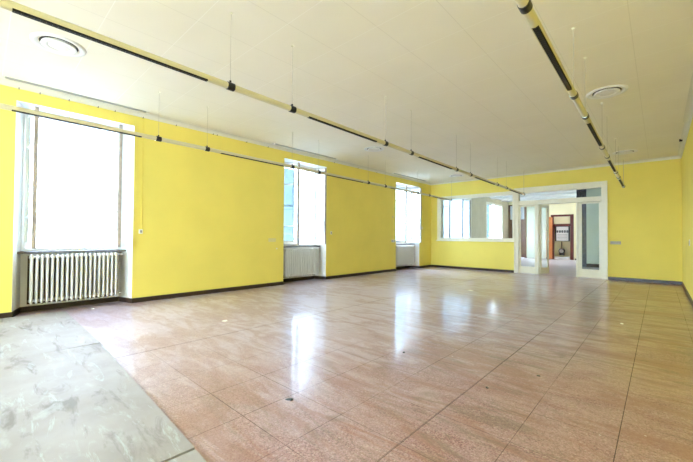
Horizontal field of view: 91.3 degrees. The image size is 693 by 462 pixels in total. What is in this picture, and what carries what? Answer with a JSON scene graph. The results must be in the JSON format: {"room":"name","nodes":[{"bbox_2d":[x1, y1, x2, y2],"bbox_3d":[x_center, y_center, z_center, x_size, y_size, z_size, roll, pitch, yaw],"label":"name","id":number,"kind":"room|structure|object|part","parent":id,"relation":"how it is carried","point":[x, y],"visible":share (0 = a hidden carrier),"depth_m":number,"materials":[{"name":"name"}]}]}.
{"room":"community hall","nodes":[
{"label":"community hall","id":0,"kind":"room"},
{"bbox_2d":[0,84,508,312],"bbox_3d":[0.681,-0.351,10.780,0.460,3.370,26.750,0,-1,43],"label":"wall","id":1,"kind":"structure","parent":0,"point":[209,218],"depth_m":6.72,"materials":[{"name":"yellow paint"}]},
{"bbox_2d":[17,106,125,253],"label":"window","id":2,"kind":"structure","parent":1,"relation":"in","point":[111,213],"depth_m":5.41,"materials":[{"name":"white paint"}]},
{"bbox_3d":[-4.516,-0.741,4.854,0.560,1.970,0.044,0,-1,38],"label":"sash","id":3,"kind":"part","parent":2,"relation":"part of","materials":[{"name":"white paint"}]},
{"bbox_3d":[-4.340,0.325,5.423,0.240,0.030,1.348,0,-1,43],"label":"sill","id":4,"kind":"part","parent":2,"relation":"part of","materials":[{"name":"grey stone"}]},
{"bbox_2d":[102,133,116,246],"bbox_3d":[-4.300,-0.732,6.179,0.580,2.050,0.039,0,-1,35],"label":"shutter","id":5,"kind":"object","parent":2,"relation":"attached to","point":[109,190],"depth_m":6.19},
{"bbox_3d":[-3.676,-0.306,5.402,0.053,0.600,0.016,1,-1,-36],"label":"handle","id":6,"kind":"part","parent":2,"relation":"part of","materials":[{"name":"white wood"}]},
{"bbox_3d":[-3.788,-0.722,5.648,0.044,1.970,0.560,1,-1,-36],"label":"sash","id":7,"kind":"part","parent":2,"relation":"part of","materials":[{"name":"white paint"}]},
{"bbox_2d":[27,252,122,303],"bbox_3d":[-4.255,0.724,5.383,0.288,0.748,1.173,0,-1,43],"label":"radiator","id":8,"kind":"object","parent":1,"relation":"attached to","point":[50,278],"visible":1,"depth_m":5.25,"materials":[{"name":"metal"}]},
{"bbox_2d":[141,118,143,228],"bbox_3d":[-3.534,-0.992,5.873,0.008,1.930,0.008,0,-1,43],"label":"cable","id":9,"kind":"object","parent":1,"relation":"attached to","point":[143,118],"visible":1,"depth_m":5.87,"materials":[{"name":"yellow paint"}]},
{"bbox_2d":[0,265,430,317],"bbox_3d":[-2.587,1.212,7.133,0.366,0.078,17.010,0,-1,43],"label":"baseboard","id":10,"kind":"structure","parent":1,"relation":"attached to","point":[185,294],"depth_m":6.16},
{"bbox_2d":[0,78,431,184],"bbox_3d":[-2.413,-1.980,7.045,0.080,0.080,17.010,0,-1,43],"label":"trim","id":11,"kind":"structure","parent":1,"relation":"attached to","point":[6,82],"depth_m":6.14,"materials":[{"name":"paint"}]},
{"bbox_2d":[268,238,275,241],"bbox_3d":[-1.716,0.208,7.828,0.016,0.085,0.200,0,-1,43],"label":"wall socket","id":12,"kind":"object","parent":1,"relation":"attached to","point":[269,239],"visible":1,"depth_m":7.82,"materials":[{"name":"yellow plastic"}]},
{"bbox_2d":[283,247,319,277],"bbox_3d":[-1.172,0.801,8.722,0.288,0.748,1.173,0,-1,43],"label":"radiator","id":13,"kind":"object","parent":1,"relation":"attached to","point":[297,262],"visible":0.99,"depth_m":8.55,"materials":[{"name":"metal"}]},
{"bbox_2d":[284,162,326,247],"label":"window","id":14,"kind":"structure","parent":1,"relation":"in","point":[301,192],"depth_m":9.02,"materials":[{"name":"white paint"}]},
{"bbox_2d":[284,167,294,240],"bbox_3d":[-1.573,-0.671,8.724,0.039,2.050,0.580,0,-1,41],"label":"shutter","id":15,"kind":"object","parent":14,"relation":"attached to","point":[289,174],"depth_m":8.81,"materials":[{"name":"glass"}]},
{"bbox_3d":[-1.376,-0.662,8.261,0.560,1.970,0.044,0,-1,31],"label":"sash","id":16,"kind":"part","parent":14,"relation":"part of","materials":[{"name":"white paint"}]},
{"bbox_3d":[-1.237,0.403,8.784,0.240,0.030,1.298,0,-1,43],"label":"sill","id":17,"kind":"part","parent":14,"relation":"part of","materials":[{"name":"grey stone"}]},
{"bbox_2d":[295,171,310,243],"bbox_3d":[-1.214,-0.655,9.522,0.580,2.050,0.039,0,-1,35],"label":"shutter","id":18,"kind":"object","parent":14,"relation":"attached to","point":[305,179],"depth_m":9.49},
{"bbox_3d":[-0.702,-0.645,8.990,0.044,1.970,0.560,1,-1,-36],"label":"sash","id":19,"kind":"part","parent":14,"relation":"part of","materials":[{"name":"white paint"}]},
{"bbox_2d":[396,245,413,265],"bbox_3d":[2.046,0.882,12.207,0.288,0.748,1.173,0,-1,43],"label":"radiator","id":20,"kind":"object","parent":1,"relation":"attached to","point":[404,253],"visible":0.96,"depth_m":12.04,"materials":[{"name":"metal"}]},
{"bbox_2d":[396,185,421,244],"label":"window","id":21,"kind":"structure","parent":1,"relation":"in","point":[404,203],"depth_m":12.80,"materials":[{"name":"white glass"}]},
{"bbox_2d":[396,190,404,240],"bbox_3d":[2.049,-0.573,13.055,0.580,2.050,0.039,0,-1,35],"label":"shutter","id":22,"kind":"object","parent":21,"relation":"attached to","point":[400,205],"depth_m":13.03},
{"bbox_3d":[1.810,-0.582,11.720,0.560,1.970,0.044,0,-1,26],"label":"sash","id":23,"kind":"part","parent":21,"relation":"part of","materials":[{"name":"white glass"}]},
{"bbox_3d":[1.916,-0.591,12.355,0.140,2.120,1.330,0,-1,43],"label":"frame","id":24,"kind":"part","parent":21,"relation":"part of","materials":[{"name":"white glass"}]},
{"bbox_3d":[2.549,-0.564,12.515,0.044,1.970,0.560,1,-1,-33],"label":"sash","id":25,"kind":"part","parent":21,"relation":"part of","materials":[{"name":"white glass"}]},
{"bbox_2d":[443,198,471,237],"bbox_3d":[4.927,-0.074,15.103,0.080,3.020,2.970,0,-1,43],"label":"window","id":26,"kind":"structure","parent":1,"relation":"in","point":[457,214],"depth_m":15.15,"materials":[{"name":"white glass"}]},
{"bbox_3d":[4.212,-0.502,14.337,0.005,1.900,0.550,0,-1,43],"label":"pane","id":27,"kind":"part","parent":26,"relation":"part of","materials":[{"name":"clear glass"}]},
{"bbox_3d":[4.214,-0.497,14.335,0.060,2.030,0.720,0,-1,43],"label":"sash","id":28,"kind":"part","parent":26,"relation":"part of","materials":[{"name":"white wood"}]},
{"bbox_3d":[4.870,-0.480,15.049,0.005,2.030,1.220,0,-1,43],"label":"pane","id":29,"kind":"part","parent":26,"relation":"part of","materials":[{"name":"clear glass"}]},
{"bbox_3d":[5.588,-0.462,15.822,0.060,2.030,0.890,0,-1,43],"label":"sash","id":30,"kind":"part","parent":26,"relation":"part of","materials":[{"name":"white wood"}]},
{"bbox_3d":[5.586,-0.467,15.824,0.005,1.900,0.720,0,-1,43],"label":"pane","id":31,"kind":"part","parent":26,"relation":"part of","materials":[{"name":"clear glass"}]},
{"bbox_3d":[4.927,-0.074,15.103,0.080,3.020,2.970,0,-1,43],"label":"frame","id":32,"kind":"part","parent":26,"relation":"part of","materials":[{"name":"beige paint"}]},
{"bbox_2d":[486,202,501,237],"bbox_3d":[7.989,0.004,18.489,0.175,3.020,2.500,0,-1,43],"label":"window","id":33,"kind":"structure","parent":1,"relation":"in","point":[488,204],"depth_m":18.14,"materials":[{"name":"beige paint"}]},
{"bbox_2d":[487,205,489,237],"bbox_3d":[7.433,-0.453,17.991,0.039,2.050,0.800,0,-1,43],"label":"shutter","id":34,"kind":"object","parent":33,"relation":"attached to","point":[488,206],"depth_m":18.17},
{"bbox_3d":[7.504,-0.414,17.898,0.060,2.030,0.820,0,-1,43],"label":"sash","id":35,"kind":"part","parent":33,"relation":"part of","materials":[{"name":"beige paint"}]},
{"bbox_2d":[0,0,692,182],"bbox_3d":[0.130,-2.091,4.700,7.000,0.100,17.010,0,-1,43],"label":"ceiling","id":36,"kind":"structure","parent":0,"point":[477,71],"depth_m":4.32,"materials":[{"name":"paint"}]},
{"bbox_2d":[29,32,86,56],"bbox_3d":[-3.213,-2.080,3.791,0.490,0.060,0.490,0,-1,43],"label":"ceiling vent","id":37,"kind":"object","parent":36,"relation":"in","point":[54,43],"visible":1,"depth_m":3.75,"materials":[{"name":"white metal"}]},
{"bbox_2d":[0,75,149,113],"bbox_3d":[-4.016,-2.049,5.185,0.056,0.026,1.800,0,-1,43],"label":"track","id":38,"kind":"object","parent":36,"relation":"attached to","point":[1,76],"visible":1,"depth_m":5.06,"materials":[{"name":"grey metal"}]},
{"bbox_2d":[0,0,524,195],"bbox_3d":[1.346,-1.623,5.956,0.074,0.777,12.922,0,-1,42],"label":"rail","id":39,"kind":"object","parent":36,"relation":"hanging from","point":[12,6],"visible":1,"depth_m":2.94,"materials":[{"name":"beige metal"}]},
{"bbox_2d":[272,143,337,159],"bbox_3d":[-0.963,-1.972,8.490,0.056,0.026,2.100,0,-1,43],"label":"track","id":40,"kind":"object","parent":36,"relation":"attached to","point":[272,143],"visible":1,"depth_m":8.33,"materials":[{"name":"grey metal"}]},
{"bbox_2d":[364,146,383,151],"bbox_3d":[0.666,-1.979,8.184,0.490,0.060,0.490,0,-1,43],"label":"ceiling vent","id":41,"kind":"object","parent":36,"relation":"in","point":[372,148],"visible":0.98,"depth_m":8.13,"materials":[{"name":"white paint"}]},
{"bbox_2d":[392,173,426,181],"bbox_3d":[2.259,-1.892,11.980,0.056,0.026,2.200,0,-1,43],"label":"track","id":42,"kind":"object","parent":36,"relation":"attached to","point":[392,173],"visible":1,"depth_m":11.85,"materials":[{"name":"grey metal"}]},
{"bbox_2d":[515,0,624,187],"bbox_3d":[4.016,-1.621,5.321,0.080,0.765,10.111,0,-1,42],"label":"rail","id":43,"kind":"object","parent":36,"relation":"hanging from","point":[525,7],"visible":1,"depth_m":2.91,"materials":[{"name":"beige metal"}]},
{"bbox_2d":[586,85,628,98],"bbox_3d":[3.769,-2.012,4.911,0.490,0.060,0.490,0,-1,43],"label":"ceiling vent","id":44,"kind":"object","parent":36,"relation":"in","point":[612,90],"visible":1,"depth_m":4.87,"materials":[{"name":"white metal"}]},
{"bbox_2d":[612,150,637,154],"bbox_3d":[6.825,-1.934,8.309,0.490,0.060,0.490,0,-1,43],"label":"ceiling vent","id":45,"kind":"object","parent":36,"relation":"in","point":[622,152],"visible":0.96,"depth_m":8.25,"materials":[{"name":"white metal"}]},
{"bbox_2d":[683,72,692,121],"bbox_3d":[4.942,-1.998,4.876,0.030,0.012,3.400,0,-1,43],"label":"track","id":46,"kind":"object","parent":36,"relation":"attached to","point":[691,82],"visible":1,"depth_m":5.00,"materials":[{"name":"metal"}]},
{"bbox_2d":[14,258,692,461],"bbox_3d":[3.314,1.372,8.309,7.660,0.120,27.150,0,-1,43],"label":"floor","id":47,"kind":"structure","parent":0,"point":[606,389],"depth_m":3.03,"materials":[{"name":"tile"}]},
{"bbox_2d":[0,311,99,360],"bbox_3d":[-3.828,1.180,3.861,2.191,0.014,1.250,0,-1,43],"label":"floor panel","id":48,"kind":"object","parent":47,"relation":"on","point":[27,335],"visible":0.97,"depth_m":3.82,"materials":[{"name":"grey stone"}]},
{"bbox_2d":[0,343,194,461],"bbox_3d":[-2.139,1.165,2.247,2.488,0.014,1.250,-1,-1,45],"label":"floor panel","id":49,"kind":"object","parent":47,"relation":"on","point":[77,404],"visible":1,"depth_m":2.13,"materials":[{"name":"grey stone"}]},
{"bbox_2d":[167,449,206,461],"bbox_3d":[-0.479,1.149,0.607,2.180,0.014,1.320,0,-1,43],"label":"floor panel","id":50,"kind":"object","parent":47,"relation":"on","point":[192,456],"visible":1,"depth_m":1.73,"materials":[{"name":"grey stone"}]},
{"bbox_2d":[554,256,569,259],"bbox_3d":[11.638,1.462,18.297,0.700,0.150,0.120,0,-1,43],"label":"block","id":51,"kind":"object","parent":47,"relation":"on","point":[555,257],"visible":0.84,"depth_m":18.23,"materials":[{"name":"white paint"}]},
{"bbox_2d":[490,190,575,201],"bbox_3d":[9.178,-1.832,14.350,7.200,0.170,9.170,0,-1,43],"label":"ceiling","id":52,"kind":"structure","parent":0,"point":[570,193],"depth_m":17.08,"materials":[{"name":"white paint"}]},
{"bbox_2d":[509,202,575,259],"bbox_3d":[12.145,-0.152,17.887,7.660,3.370,0.150,0,-1,43],"label":"wall","id":53,"kind":"structure","parent":0,"point":[565,208],"depth_m":18.30,"materials":[{"name":"beige paint"}]},
{"bbox_2d":[508,205,526,257],"bbox_3d":[9.996,0.010,19.827,0.990,3.080,0.150,0,-1,43],"label":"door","id":54,"kind":"structure","parent":53,"relation":"in","point":[523,209],"depth_m":19.64,"materials":[{"name":"brown wood"}]},
{"bbox_3d":[10.012,-1.069,19.861,0.790,0.800,0.006,0,-1,43],"label":"transom pane","id":55,"kind":"part","parent":54,"relation":"part of","materials":[{"name":"clear glass"}]},
{"bbox_2d":[527,206,545,258],"bbox_3d":[10.693,0.068,19.099,0.960,2.950,0.029,0,-1,43],"label":"door","id":56,"kind":"structure","parent":53,"relation":"in","point":[530,210],"depth_m":19.20,"materials":[{"name":"glass"}]},
{"bbox_2d":[549,214,573,259],"bbox_3d":[11.393,0.320,18.020,1.050,2.420,0.960,0,-1,43],"label":"door frame","id":57,"kind":"structure","parent":53,"relation":"in","point":[566,219],"depth_m":18.20,"materials":[{"name":"red wood"}]},
{"bbox_2d":[431,158,682,281],"bbox_3d":[5.935,-0.311,10.972,7.000,3.370,0.140,0,-1,43],"label":"wall","id":58,"kind":"structure","parent":0,"point":[645,215],"depth_m":9.28,"materials":[{"name":"yellow paint"}]},
{"bbox_2d":[0,92,513,241],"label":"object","id":59,"kind":"structure","parent":58,"relation":"in","point":[509,193],"depth_m":6.70,"materials":[{"name":"beige paint"}]},
{"bbox_3d":[-0.323,-1.609,7.803,0.074,0.767,12.874,0,-1,41],"label":"hanging light rail","id":60,"kind":"part","parent":59,"relation":"part of","materials":[{"name":"beige metal"}]},
{"bbox_2d":[431,156,680,184],"bbox_3d":[5.871,-1.857,10.916,7.000,0.080,0.080,0,-1,43],"label":"trim","id":61,"kind":"structure","parent":58,"relation":"attached to","point":[669,157],"depth_m":10.18,"materials":[{"name":"paint"}]},
{"bbox_2d":[431,265,681,284],"bbox_3d":[5.871,1.334,10.887,7.000,0.078,0.016,0,-1,43],"label":"baseboard","id":62,"kind":"structure","parent":58,"relation":"attached to","point":[442,266],"depth_m":9.42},
{"bbox_2d":[514,181,607,279],"bbox_3d":[6.636,-0.017,10.578,2.460,2.780,0.615,0,-1,43],"label":"door","id":63,"kind":"structure","parent":58,"relation":"in","point":[602,273],"depth_m":10.22,"materials":[{"name":"beige paint"}]},
{"bbox_2d":[610,241,620,243],"bbox_3d":[7.479,0.329,9.425,0.235,0.085,0.016,0,-1,43],"label":"strip","id":64,"kind":"object","parent":58,"relation":"attached to","point":[611,242],"visible":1,"depth_m":9.42,"materials":[{"name":"grey"}]},
{"bbox_2d":[554,226,569,256],"bbox_3d":[11.856,0.241,18.485,1.100,2.600,0.350,0,-1,43],"label":"wall","id":65,"kind":"structure","parent":0,"point":[557,244],"depth_m":18.62,"materials":[{"name":"beige paint"}]},
{"bbox_2d":[558,242,564,254],"bbox_3d":[11.716,0.950,18.459,0.298,0.740,0.115,0,-1,43],"label":"meter","id":66,"kind":"object","parent":65,"relation":"attached to","point":[561,250],"visible":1,"depth_m":18.43,"materials":[{"name":"black plastic"}]},
{"bbox_2d":[555,226,569,240],"bbox_3d":[11.708,0.149,18.399,0.680,0.820,0.200,0,-1,43],"label":"board","id":67,"kind":"object","parent":65,"relation":"attached to","point":[562,233],"visible":1,"depth_m":18.35,"materials":[{"name":"white plastic"}]},
{"bbox_2d":[576,189,586,266],"bbox_3d":[9.614,-0.187,13.827,0.330,3.270,0.350,0,-1,43],"label":"pillar","id":68,"kind":"structure","parent":0,"point":[579,193],"depth_m":13.64,"materials":[{"name":"stone"}]},
{"bbox_2d":[586,188,600,267],"bbox_3d":[10.606,-0.198,12.764,2.570,3.270,0.166,0,-1,43],"label":"wall","id":69,"kind":"structure","parent":0,"point":[592,210],"depth_m":13.44,"materials":[{"name":"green paint"}]},
{"bbox_2d":[681,118,692,299],"bbox_3d":[2.811,-0.477,2.282,0.200,3.370,17.150,0,-1,43],"label":"wall","id":70,"kind":"structure","parent":0,"point":[687,157],"depth_m":6.76,"materials":[{"name":"yellow paint"}]},
{"bbox_2d":[677,83,692,157],"bbox_3d":[2.671,-2.022,2.351,0.080,0.080,17.010,0,-1,43],"label":"trim","id":71,"kind":"structure","parent":70,"relation":"attached to","point":[689,113],"depth_m":6.14,"materials":[{"name":"paint"}]},
{"bbox_2d":[682,282,692,306],"bbox_3d":[2.673,1.168,2.276,0.016,0.078,17.010,0,-1,43],"label":"baseboard","id":72,"kind":"structure","parent":70,"relation":"attached to","point":[683,285],"depth_m":6.56,"materials":[{"name":"black wood"}]}
]}

